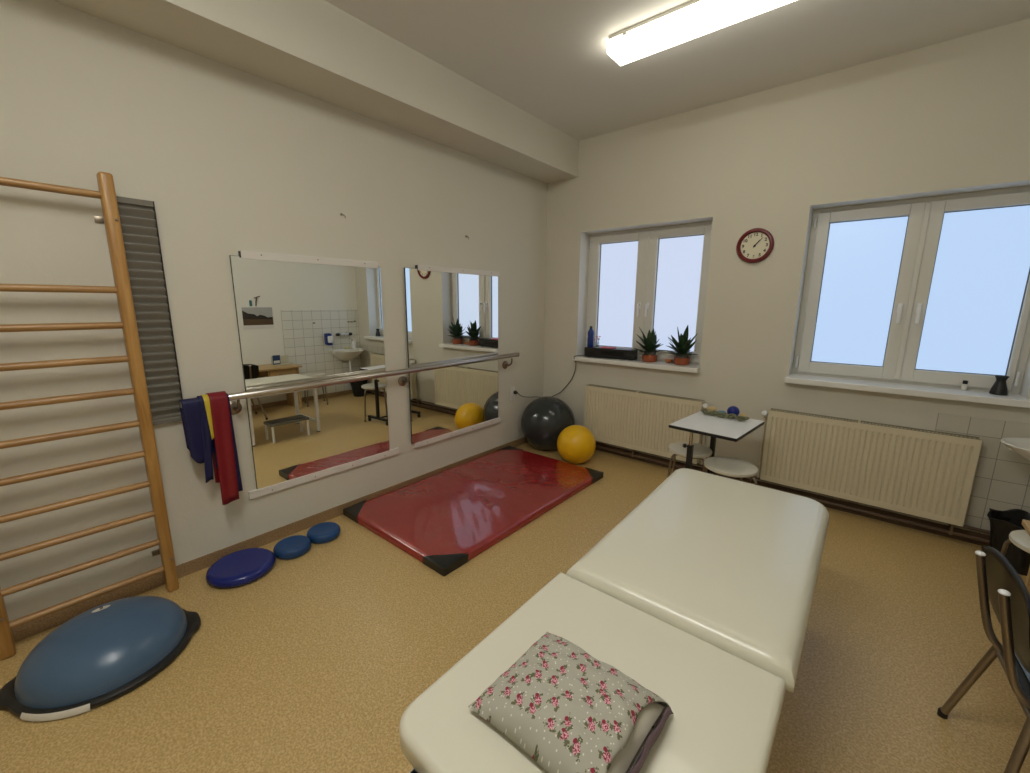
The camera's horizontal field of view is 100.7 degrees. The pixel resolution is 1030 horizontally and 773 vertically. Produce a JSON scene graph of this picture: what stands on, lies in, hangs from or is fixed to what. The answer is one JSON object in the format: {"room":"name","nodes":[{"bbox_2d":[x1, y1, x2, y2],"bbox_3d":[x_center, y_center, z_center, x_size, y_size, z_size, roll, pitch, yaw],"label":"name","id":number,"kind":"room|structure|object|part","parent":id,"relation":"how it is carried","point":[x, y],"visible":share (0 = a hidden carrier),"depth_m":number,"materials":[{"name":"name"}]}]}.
{"room":"care facility","nodes":[
{"label":"care facility","id":0,"kind":"room"},
{"bbox_2d":[0,0,546,620],"bbox_3d":[-1.581,-0.594,2.890,0.300,3.240,6.500,9,14,39],"label":"wall","id":1,"kind":"structure","parent":0,"point":[230,160],"depth_m":2.36,"materials":[{"name":"paint"}]},
{"bbox_2d":[0,171,178,659],"bbox_3d":[-2.154,0.115,1.986,0.137,2.187,0.684,9,14,39],"label":"wall bars","id":2,"kind":"object","parent":1,"relation":"attached to","point":[106,193],"visible":1,"depth_m":2.05,"materials":[{"name":"brown wood"}]},
{"bbox_2d":[116,196,182,424],"bbox_3d":[-1.926,-0.371,2.255,0.026,1.166,0.166,9,14,39],"label":"panel","id":3,"kind":"object","parent":1,"relation":"attached to","point":[138,220],"visible":0.7,"depth_m":2.25,"materials":[{"name":"grey plastic"}]},
{"bbox_2d":[11,437,527,641],"bbox_3d":[-1.514,0.985,3.047,0.008,0.082,5.772,9,14,39],"label":"baseboard","id":4,"kind":"structure","parent":1,"relation":"attached to","point":[21,632],"depth_m":2.61,"materials":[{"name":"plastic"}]},
{"bbox_2d":[229,250,398,498],"bbox_3d":[-1.340,-0.115,3.025,0.022,1.548,1.133,9,14,39],"label":"wall mirror","id":5,"kind":"object","parent":1,"relation":"attached to","point":[301,318],"visible":1,"depth_m":2.93,"materials":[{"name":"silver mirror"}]},
{"bbox_3d":[-1.336,-0.851,2.882,0.020,0.048,0.920,9,14,39],"label":"rail","id":6,"kind":"part","parent":5,"relation":"part of","materials":[{"name":"white mirror"}]},
{"bbox_3d":[-1.345,0.620,3.169,0.020,0.050,1.133,9,14,39],"label":"rail","id":7,"kind":"part","parent":5,"relation":"part of","materials":[{"name":"white mirror"}]},
{"bbox_2d":[52,0,578,183],"bbox_3d":[-1.346,-1.961,2.352,0.388,0.347,5.780,9,14,39],"label":"beam","id":8,"kind":"structure","parent":1,"relation":"attached to","point":[317,49],"depth_m":2.58,"materials":[{"name":"paint"}]},
{"bbox_2d":[179,353,519,414],"bbox_3d":[-0.926,-0.073,3.462,0.118,0.172,2.910,9,14,39],"label":"barre","id":9,"kind":"object","parent":1,"relation":"attached to","point":[235,406],"visible":0.97,"depth_m":3.08,"materials":[{"name":"metal"}]},
{"bbox_2d":[179,397,213,463],"bbox_3d":[-1.793,0.249,2.408,0.060,0.376,0.117,9,14,39],"label":"band","id":10,"kind":"object","parent":9,"relation":"hanging from","point":[190,411],"visible":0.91,"depth_m":2.38,"materials":[{"name":"blue rubber"}]},
{"bbox_2d":[197,395,213,482],"bbox_3d":[-1.774,0.297,2.442,0.073,0.502,0.067,9,14,39],"label":"band","id":11,"kind":"object","parent":9,"relation":"hanging from","point":[207,448],"visible":0.77,"depth_m":2.42,"materials":[{"name":"blue"}]},
{"bbox_2d":[202,394,213,438],"bbox_3d":[-1.750,0.170,2.446,0.079,0.259,0.051,9,14,39],"label":"band","id":12,"kind":"object","parent":9,"relation":"hanging from","point":[205,396],"visible":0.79,"depth_m":2.41,"materials":[{"name":"yellow rubber"}]},
{"bbox_2d":[206,391,238,504],"bbox_3d":[-1.725,0.361,2.514,0.096,0.670,0.096,9,14,39],"label":"band","id":13,"kind":"object","parent":9,"relation":"hanging from","point":[226,475],"visible":0.95,"depth_m":2.48,"materials":[{"name":"red"}]},
{"bbox_2d":[212,394,242,490],"bbox_3d":[-1.717,0.347,2.522,0.062,0.615,0.114,9,14,39],"label":"band","id":14,"kind":"object","parent":9,"relation":"hanging from","point":[239,481],"visible":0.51,"depth_m":2.54,"materials":[{"name":"red"}]},
{"bbox_2d":[404,264,499,447],"bbox_3d":[-0.525,-0.303,3.974,0.032,1.548,1.139,9,14,39],"label":"wall mirror","id":15,"kind":"object","parent":1,"relation":"attached to","point":[452,313],"visible":1,"depth_m":3.88,"materials":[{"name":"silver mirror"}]},
{"bbox_3d":[-0.521,0.432,4.129,0.030,0.047,1.109,9,14,39],"label":"rail","id":16,"kind":"part","parent":15,"relation":"part of","materials":[{"name":"white mirror"}]},
{"bbox_3d":[-0.483,-1.048,3.876,0.030,0.046,1.000,9,14,39],"label":"rail","id":17,"kind":"part","parent":15,"relation":"part of","materials":[{"name":"white mirror"}]},
{"bbox_2d":[510,387,514,400],"bbox_3d":[-0.028,0.083,4.675,0.012,0.152,0.080,9,14,39],"label":"wall socket","id":18,"kind":"object","parent":1,"relation":"attached to","point":[512,389],"visible":1,"depth_m":4.67,"materials":[{"name":"white plastic"}]},
{"bbox_2d":[513,355,583,397],"bbox_3d":[0.404,-0.102,4.853,0.892,0.558,0.333,-1,11,-8],"label":"power cable","id":19,"kind":"object","parent":1,"relation":"attached to","point":[514,392],"visible":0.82,"depth_m":4.75,"materials":[{"name":"black plastic"}]},
{"bbox_2d":[0,442,1029,772],"bbox_3d":[0.096,1.375,1.836,4.700,0.200,6.500,9,14,39],"label":"floor","id":20,"kind":"structure","parent":0,"point":[315,663],"depth_m":1.94,"materials":[{"name":"carpet"}]},
{"bbox_2d":[0,596,200,721],"bbox_3d":[-1.846,1.135,1.929,0.618,0.211,0.621,-1,11,-6],"label":"dome","id":21,"kind":"object","parent":20,"relation":"on","point":[103,653],"visible":1,"depth_m":1.79,"materials":[{"name":"blue plastic"}]},
{"bbox_2d":[206,548,275,587],"bbox_3d":[-1.646,1.087,2.571,0.356,0.062,0.356,9,14,39],"label":"cushion","id":22,"kind":"object","parent":20,"relation":"on","point":[245,566],"visible":1,"depth_m":2.52,"materials":[{"name":"blue plastic"}]},
{"bbox_2d":[273,535,310,559],"bbox_3d":[-1.450,1.047,2.781,0.220,0.062,0.220,9,14,39],"label":"cushion","id":23,"kind":"object","parent":20,"relation":"on","point":[291,547],"visible":1,"depth_m":2.74,"materials":[{"name":"blue plastic"}]},
{"bbox_2d":[307,522,340,543],"bbox_3d":[-1.326,1.014,2.959,0.216,0.062,0.216,9,14,39],"label":"cushion","id":24,"kind":"object","parent":20,"relation":"on","point":[324,532],"visible":0.97,"depth_m":2.92,"materials":[{"name":"blue rubber"}]},
{"bbox_2d":[343,446,602,576],"bbox_3d":[-0.243,0.887,3.629,1.164,0.062,1.947,9,14,39],"label":"mat","id":25,"kind":"object","parent":20,"relation":"on","point":[445,519],"visible":1,"depth_m":3.33,"materials":[{"name":"red plastic"}]},
{"bbox_2d":[521,396,574,450],"bbox_3d":[0.365,0.405,4.749,0.602,0.593,0.602,9,14,39],"label":"exercise ball","id":26,"kind":"object","parent":20,"relation":"on","point":[543,419],"visible":0.88,"depth_m":4.53,"materials":[{"name":"grey plastic"}]},
{"bbox_2d":[557,425,595,463],"bbox_3d":[0.626,0.587,4.360,0.394,0.388,0.394,9,14,39],"label":"exercise ball","id":27,"kind":"object","parent":20,"relation":"on","point":[576,444],"visible":1,"depth_m":4.22,"materials":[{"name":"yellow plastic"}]},
{"bbox_2d":[399,468,828,772],"bbox_3d":[0.600,0.979,1.595,0.752,0.676,2.055,9,14,39],"label":"massage table","id":28,"kind":"object","parent":20,"relation":"on","point":[702,595],"visible":0.93,"depth_m":1.27,"materials":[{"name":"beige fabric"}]},
{"bbox_2d":[468,632,673,772],"bbox_3d":[0.132,0.720,0.993,0.372,0.092,0.312,10,14,40],"label":"pillow","id":29,"kind":"object","parent":28,"relation":"on","point":[570,710],"visible":1,"depth_m":0.94,"materials":[{"name":"fabric"}]},
{"bbox_2d":[607,702,663,772],"bbox_3d":[0.126,0.726,0.998,0.344,0.070,0.290,10,14,40],"label":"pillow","id":30,"kind":"object","parent":29,"relation":"on","point":[631,726],"depth_m":0.91,"materials":[{"name":"beige fabric"}]},
{"bbox_2d":[667,442,711,477],"bbox_3d":[1.392,0.723,3.442,0.326,0.482,0.326,6,12,28],"label":"stool","id":31,"kind":"object","parent":20,"relation":"on","point":[700,451],"visible":0.7,"depth_m":3.36,"materials":[{"name":"beige"}]},
{"bbox_3d":[1.263,0.743,3.407,0.099,0.436,0.099,6,12,28],"label":"leg","id":32,"kind":"part","parent":31,"relation":"part of","materials":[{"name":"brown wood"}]},
{"bbox_3d":[1.353,0.711,3.574,0.018,0.436,0.128,-3,11,-16],"label":"leg","id":33,"kind":"part","parent":31,"relation":"part of","materials":[{"name":"brown wood"}]},
{"bbox_3d":[1.393,0.504,3.400,0.326,0.036,0.326,6,12,28],"label":"seat","id":34,"kind":"part","parent":31,"relation":"part of","materials":[{"name":"beige"}]},
{"bbox_2d":[669,411,763,473],"bbox_3d":[1.493,0.623,3.318,0.564,0.727,0.620,11,15,44],"label":"side table","id":35,"kind":"object","parent":20,"relation":"on","point":[715,427],"visible":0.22,"depth_m":3.12,"materials":[{"name":"white laminate"}]},
{"bbox_3d":[1.271,0.689,3.146,0.036,0.540,0.036,11,15,44],"label":"post","id":36,"kind":"part","parent":35,"relation":"part of","materials":[{"name":"black plastic"}]},
{"bbox_3d":[1.645,0.559,3.563,0.036,0.641,0.036,11,15,44],"label":"post","id":37,"kind":"part","parent":35,"relation":"part of","materials":[{"name":"black plastic"}]},
{"bbox_2d":[707,406,716,410],"bbox_3d":[1.610,0.191,3.484,0.078,0.060,0.060,9,14,39],"label":"ball","id":38,"kind":"object","parent":35,"relation":"on","point":[710,408],"visible":0.53,"depth_m":3.46,"materials":[{"name":"beige plastic"}]},
{"bbox_2d":[701,409,749,420],"bbox_3d":[1.639,0.224,3.349,0.061,0.042,0.366,-10,15,-42],"label":"bundle","id":39,"kind":"object","parent":35,"relation":"on","point":[705,411],"visible":1,"depth_m":3.33,"materials":[{"name":"fabric"}]},
{"bbox_2d":[727,406,739,415],"bbox_3d":[1.724,0.198,3.370,0.090,0.090,0.090,9,14,39],"label":"ball","id":40,"kind":"object","parent":35,"relation":"on","point":[732,409],"visible":0.7,"depth_m":3.34,"materials":[{"name":"blue rubber"}]},
{"bbox_2d":[703,456,757,484],"bbox_3d":[1.542,0.791,3.102,0.350,0.480,0.350,2,11,8],"label":"stool","id":41,"kind":"object","parent":20,"relation":"on","point":[725,466],"visible":0.61,"depth_m":3.01,"materials":[{"name":"beige"}]},
{"bbox_2d":[937,546,1029,772],"bbox_3d":[1.723,0.987,1.291,0.527,0.791,0.555,8,14,35],"label":"chair","id":42,"kind":"object","parent":20,"relation":"on","point":[999,582],"visible":1,"depth_m":1.33,"materials":[{"name":"grey metal"}]},
{"bbox_3d":[1.700,1.107,1.599,0.025,0.420,0.142,1,11,1],"label":"leg","id":43,"kind":"part","parent":42,"relation":"part of","materials":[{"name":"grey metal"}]},
{"bbox_3d":[1.604,0.948,1.371,0.023,0.023,0.340,8,14,35],"label":"seat rail","id":44,"kind":"part","parent":42,"relation":"part of","materials":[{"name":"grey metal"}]},
{"bbox_3d":[1.762,0.950,1.255,0.400,0.022,0.406,8,14,35],"label":"seat","id":45,"kind":"part","parent":42,"relation":"part of","materials":[{"name":"black"}]},
{"bbox_3d":[1.450,1.172,1.259,0.142,0.420,0.025,-4,12,-19],"label":"leg","id":46,"kind":"part","parent":42,"relation":"part of","materials":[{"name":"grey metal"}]},
{"bbox_3d":[1.764,0.933,1.251,0.355,0.012,0.357,8,14,35],"label":"seat","id":47,"kind":"part","parent":42,"relation":"part of","materials":[{"name":"black"}]},
{"bbox_2d":[987,508,1029,575],"bbox_3d":[3.141,0.971,2.646,0.341,0.322,0.337,9,14,39],"label":"waste bin","id":48,"kind":"object","parent":20,"relation":"on","point":[1002,523],"visible":0.7,"depth_m":2.64,"materials":[{"name":"black plastic"}]},
{"bbox_2d":[989,530,1029,599],"bbox_3d":[2.592,0.997,2.063,0.340,0.487,0.340,5,12,22],"label":"stool","id":49,"kind":"object","parent":20,"relation":"on","point":[1020,538],"visible":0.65,"depth_m":2.11,"materials":[{"name":"beige plastic"}]},
{"bbox_3d":[2.538,0.985,2.195,0.018,0.441,0.133,-4,12,-22],"label":"leg","id":50,"kind":"part","parent":49,"relation":"part of","materials":[{"name":"brown wood"}]},
{"bbox_3d":[2.594,0.776,2.019,0.340,0.036,0.340,5,12,22],"label":"seat","id":51,"kind":"part","parent":49,"relation":"part of","materials":[{"name":"beige plastic"}]},
{"bbox_2d":[1021,519,1029,593],"bbox_3d":[2.066,1.044,1.339,0.513,0.665,1.270,9,14,39],"label":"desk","id":52,"kind":"object","parent":20,"relation":"on","point":[1026,523],"visible":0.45,"depth_m":1.89,"materials":[{"name":"brown wood"}]},
{"bbox_3d":[2.458,0.976,1.768,0.468,0.640,0.030,9,14,39],"label":"panel","id":53,"kind":"part","parent":52,"relation":"part of","materials":[{"name":"brown wood"}]},
{"bbox_2d":[325,0,1029,140],"bbox_3d":[0.118,-2.002,1.179,4.700,0.200,6.500,9,14,39],"label":"ceiling","id":54,"kind":"structure","parent":0,"point":[550,60],"depth_m":2.74,"materials":[{"name":"white paint"}]},
{"bbox_2d":[607,0,795,65],"bbox_3d":[1.142,-2.074,2.341,1.308,0.090,0.212,9,14,39],"label":"ceiling lamp","id":55,"kind":"object","parent":54,"relation":"attached to","point":[690,20],"visible":1,"depth_m":2.44,"materials":[{"name":"beige plastic"}]},
{"bbox_2d":[543,18,1029,534],"bbox_3d":[2.029,-0.741,3.768,4.100,3.240,0.505,9,14,39],"label":"wall","id":56,"kind":"structure","parent":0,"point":[949,117],"depth_m":3.36,"materials":[{"name":"paint"}]},
{"bbox_2d":[584,347,637,359],"bbox_3d":[1.020,-0.354,4.555,0.550,0.106,0.139,7,13,31],"label":"stereo","id":57,"kind":"object","parent":56,"relation":"on","point":[617,353],"visible":0.98,"depth_m":4.49,"materials":[{"name":"black plastic"}]},
{"bbox_2d":[587,326,593,346],"bbox_3d":[0.828,-0.545,4.664,0.068,0.225,0.068,9,14,39],"label":"water bottle","id":58,"kind":"object","parent":57,"relation":"on","point":[590,342],"visible":0.99,"depth_m":4.64,"materials":[{"name":"blue plastic"}]},
{"bbox_2d":[593,336,600,347],"bbox_3d":[0.894,-0.486,4.632,0.085,0.121,0.081,9,14,39],"label":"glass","id":59,"kind":"object","parent":57,"relation":"on","point":[598,339],"visible":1,"depth_m":4.62,"materials":[{"name":"clear glass"}]},
{"bbox_2d":[584,384,708,464],"bbox_3d":[1.264,0.353,4.299,1.264,0.615,0.107,9,14,39],"label":"radiator","id":60,"kind":"object","parent":56,"relation":"attached to","point":[639,420],"visible":0.88,"depth_m":4.27,"materials":[{"name":"beige metal"}]},
{"bbox_2d":[587,384,704,401],"bbox_3d":[1.255,0.059,4.265,1.210,0.008,0.076,9,14,39],"label":"grille","id":61,"kind":"object","parent":60,"relation":"attached to","point":[639,393],"depth_m":4.22,"materials":[{"name":"beige metal"}]},
{"bbox_3d":[1.713,0.423,3.937,0.007,0.588,0.080,9,14,39],"label":"panel","id":62,"kind":"part","parent":60,"relation":"part of","materials":[{"name":"beige metal"}]},
{"bbox_2d":[586,221,711,364],"bbox_3d":[1.321,-0.912,4.372,1.320,1.355,0.154,9,14,39],"label":"window","id":63,"kind":"structure","parent":56,"relation":"attached to","point":[646,279],"depth_m":4.31,"materials":[{"name":"white plastic"}]},
{"bbox_3d":[1.099,-0.974,4.577,0.441,1.095,0.010,9,14,39],"label":"frosted pane","id":64,"kind":"part","parent":63,"relation":"part of","materials":[{"name":"blue"}]},
{"bbox_3d":[1.094,-0.965,4.568,0.628,1.258,0.072,9,14,39],"label":"sash","id":65,"kind":"part","parent":63,"relation":"part of","materials":[{"name":"white plastic"}]},
{"bbox_3d":[1.265,-0.790,4.374,0.028,0.145,0.052,9,14,39],"label":"handle","id":66,"kind":"part","parent":63,"relation":"part of","materials":[{"name":"white paint"}]},
{"bbox_3d":[1.332,-0.779,4.319,0.028,0.145,0.052,9,14,39],"label":"handle","id":67,"kind":"part","parent":63,"relation":"part of","materials":[{"name":"white paint"}]},
{"bbox_3d":[1.570,-0.886,4.179,0.604,1.258,0.072,9,14,39],"label":"sash","id":68,"kind":"part","parent":63,"relation":"part of","materials":[{"name":"white plastic"}]},
{"bbox_3d":[1.588,-0.892,4.177,0.434,1.095,0.010,9,14,39],"label":"frosted pane","id":69,"kind":"part","parent":63,"relation":"part of","materials":[{"name":"grey"}]},
{"bbox_2d":[634,327,666,361],"bbox_3d":[1.334,-0.420,4.274,0.258,0.348,0.283,-4,12,-23],"label":"potted plant","id":70,"kind":"object","parent":56,"relation":"on","point":[650,347],"visible":1,"depth_m":4.25,"materials":[{"name":"green plant"}]},
{"bbox_3d":[1.362,-0.288,4.321,0.144,0.070,0.144,9,14,39],"label":"pot","id":71,"kind":"part","parent":70,"relation":"part of","materials":[{"name":"ceramic"}]},
{"bbox_3d":[1.362,-0.328,4.313,0.120,0.062,0.120,9,14,39],"label":"pot","id":72,"kind":"part","parent":70,"relation":"part of","materials":[{"name":"grey"}]},
{"bbox_2d":[667,325,697,364],"bbox_3d":[1.569,-0.400,4.075,0.253,0.387,0.282,-2,11,-14],"label":"potted plant","id":73,"kind":"object","parent":56,"relation":"on","point":[684,345],"visible":1,"depth_m":4.04,"materials":[{"name":"green plant"}]},
{"bbox_3d":[1.609,-0.247,4.118,0.144,0.070,0.144,9,14,39],"label":"pot","id":74,"kind":"part","parent":73,"relation":"part of","materials":[{"name":"ceramic"}]},
{"bbox_3d":[1.609,-0.287,4.111,0.120,0.062,0.120,9,14,39],"label":"pot","id":75,"kind":"part","parent":73,"relation":"part of","materials":[{"name":"grey"}]},
{"bbox_2d":[736,228,773,262],"bbox_3d":[1.965,-1.155,3.499,0.274,0.274,0.034,9,14,39],"label":"wall clock","id":76,"kind":"object","parent":56,"relation":"attached to","point":[755,245],"visible":1,"depth_m":3.50,"materials":[{"name":"red plastic"}]},
{"bbox_2d":[595,441,989,545],"bbox_3d":[1.909,0.832,3.940,4.100,0.085,0.008,9,14,39],"label":"pipe","id":77,"kind":"object","parent":56,"relation":"attached to","point":[929,523],"depth_m":3.32,"materials":[{"name":"brown metal"}]},
{"bbox_2d":[757,408,982,526],"bbox_3d":[2.558,0.562,3.238,1.262,0.628,0.107,9,14,39],"label":"radiator","id":78,"kind":"object","parent":56,"relation":"attached to","point":[923,473],"visible":1,"depth_m":3.13,"materials":[{"name":"beige metal"}]},
{"bbox_3d":[2.077,0.221,3.549,0.046,0.046,0.057,9,14,39],"label":"valve knob","id":79,"kind":"part","parent":78,"relation":"part of","materials":[{"name":"white paint"}]},
{"bbox_2d":[771,408,980,439],"bbox_3d":[2.585,0.267,3.173,1.208,0.008,0.076,9,14,39],"label":"grille","id":80,"kind":"object","parent":78,"relation":"attached to","point":[858,423],"depth_m":3.11,"materials":[{"name":"beige metal"}]},
{"bbox_3d":[2.604,0.562,3.256,1.188,0.599,0.012,9,14,39],"label":"panel","id":81,"kind":"part","parent":78,"relation":"part of","materials":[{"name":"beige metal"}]},
{"bbox_3d":[3.043,0.638,2.846,0.007,0.603,0.080,9,14,39],"label":"panel","id":82,"kind":"part","parent":78,"relation":"part of","materials":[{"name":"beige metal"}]},
{"bbox_2d":[792,186,1029,393],"bbox_3d":[2.857,-0.657,3.113,1.285,1.355,0.154,9,14,39],"label":"window","id":83,"kind":"structure","parent":56,"relation":"attached to","point":[934,291],"depth_m":3.05,"materials":[{"name":"white plastic"}]},
{"bbox_3d":[2.647,-0.717,3.310,0.463,1.095,0.010,9,14,39],"label":"frosted pane","id":84,"kind":"part","parent":83,"relation":"part of","materials":[{"name":"grey"}]},
{"bbox_3d":[2.644,-0.708,3.300,0.626,1.258,0.072,9,14,39],"label":"sash","id":85,"kind":"part","parent":83,"relation":"part of","materials":[{"name":"white plastic"}]},
{"bbox_3d":[2.804,-0.535,3.114,0.028,0.145,0.052,9,14,39],"label":"handle","id":86,"kind":"part","parent":83,"relation":"part of","materials":[{"name":"white paint"}]},
{"bbox_3d":[2.882,-0.522,3.050,0.028,0.145,0.052,9,14,39],"label":"handle","id":87,"kind":"part","parent":83,"relation":"part of","materials":[{"name":"white paint"}]},
{"bbox_3d":[3.106,-0.631,2.921,0.571,1.258,0.072,9,14,39],"label":"sash","id":88,"kind":"part","parent":83,"relation":"part of","materials":[{"name":"white plastic"}]},
{"bbox_3d":[3.133,-0.636,2.912,0.455,1.095,0.010,9,14,39],"label":"frosted pane","id":89,"kind":"part","parent":83,"relation":"part of","materials":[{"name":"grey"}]},
{"bbox_2d":[961,380,967,390],"bbox_3d":[3.106,-0.008,2.948,0.028,0.068,0.028,9,14,39],"label":"bottle","id":90,"kind":"object","parent":56,"relation":"on","point":[965,382],"visible":1,"depth_m":2.94,"materials":[{"name":"white plastic"}]},
{"bbox_2d":[989,375,1009,395],"bbox_3d":[3.196,-0.009,2.811,0.084,0.124,0.084,9,14,39],"label":"vase","id":91,"kind":"object","parent":56,"relation":"on","point":[999,387],"visible":1,"depth_m":2.79,"materials":[{"name":"grey ceramic"}]},
{"bbox_3d":[1.795,-0.033,0.125,0.300,3.240,6.500,9,14,39],"label":"wall","id":92,"kind":"structure","parent":0,"visible":0},
{"bbox_2d":[1000,438,1029,461],"bbox_3d":[3.118,0.584,2.479,0.471,0.476,0.516,9,14,39],"label":"washbasin","id":93,"kind":"object","parent":92,"relation":"attached to","point":[1021,446],"visible":1,"depth_m":2.56,"materials":[{"name":"white ceramic"}]}
]}

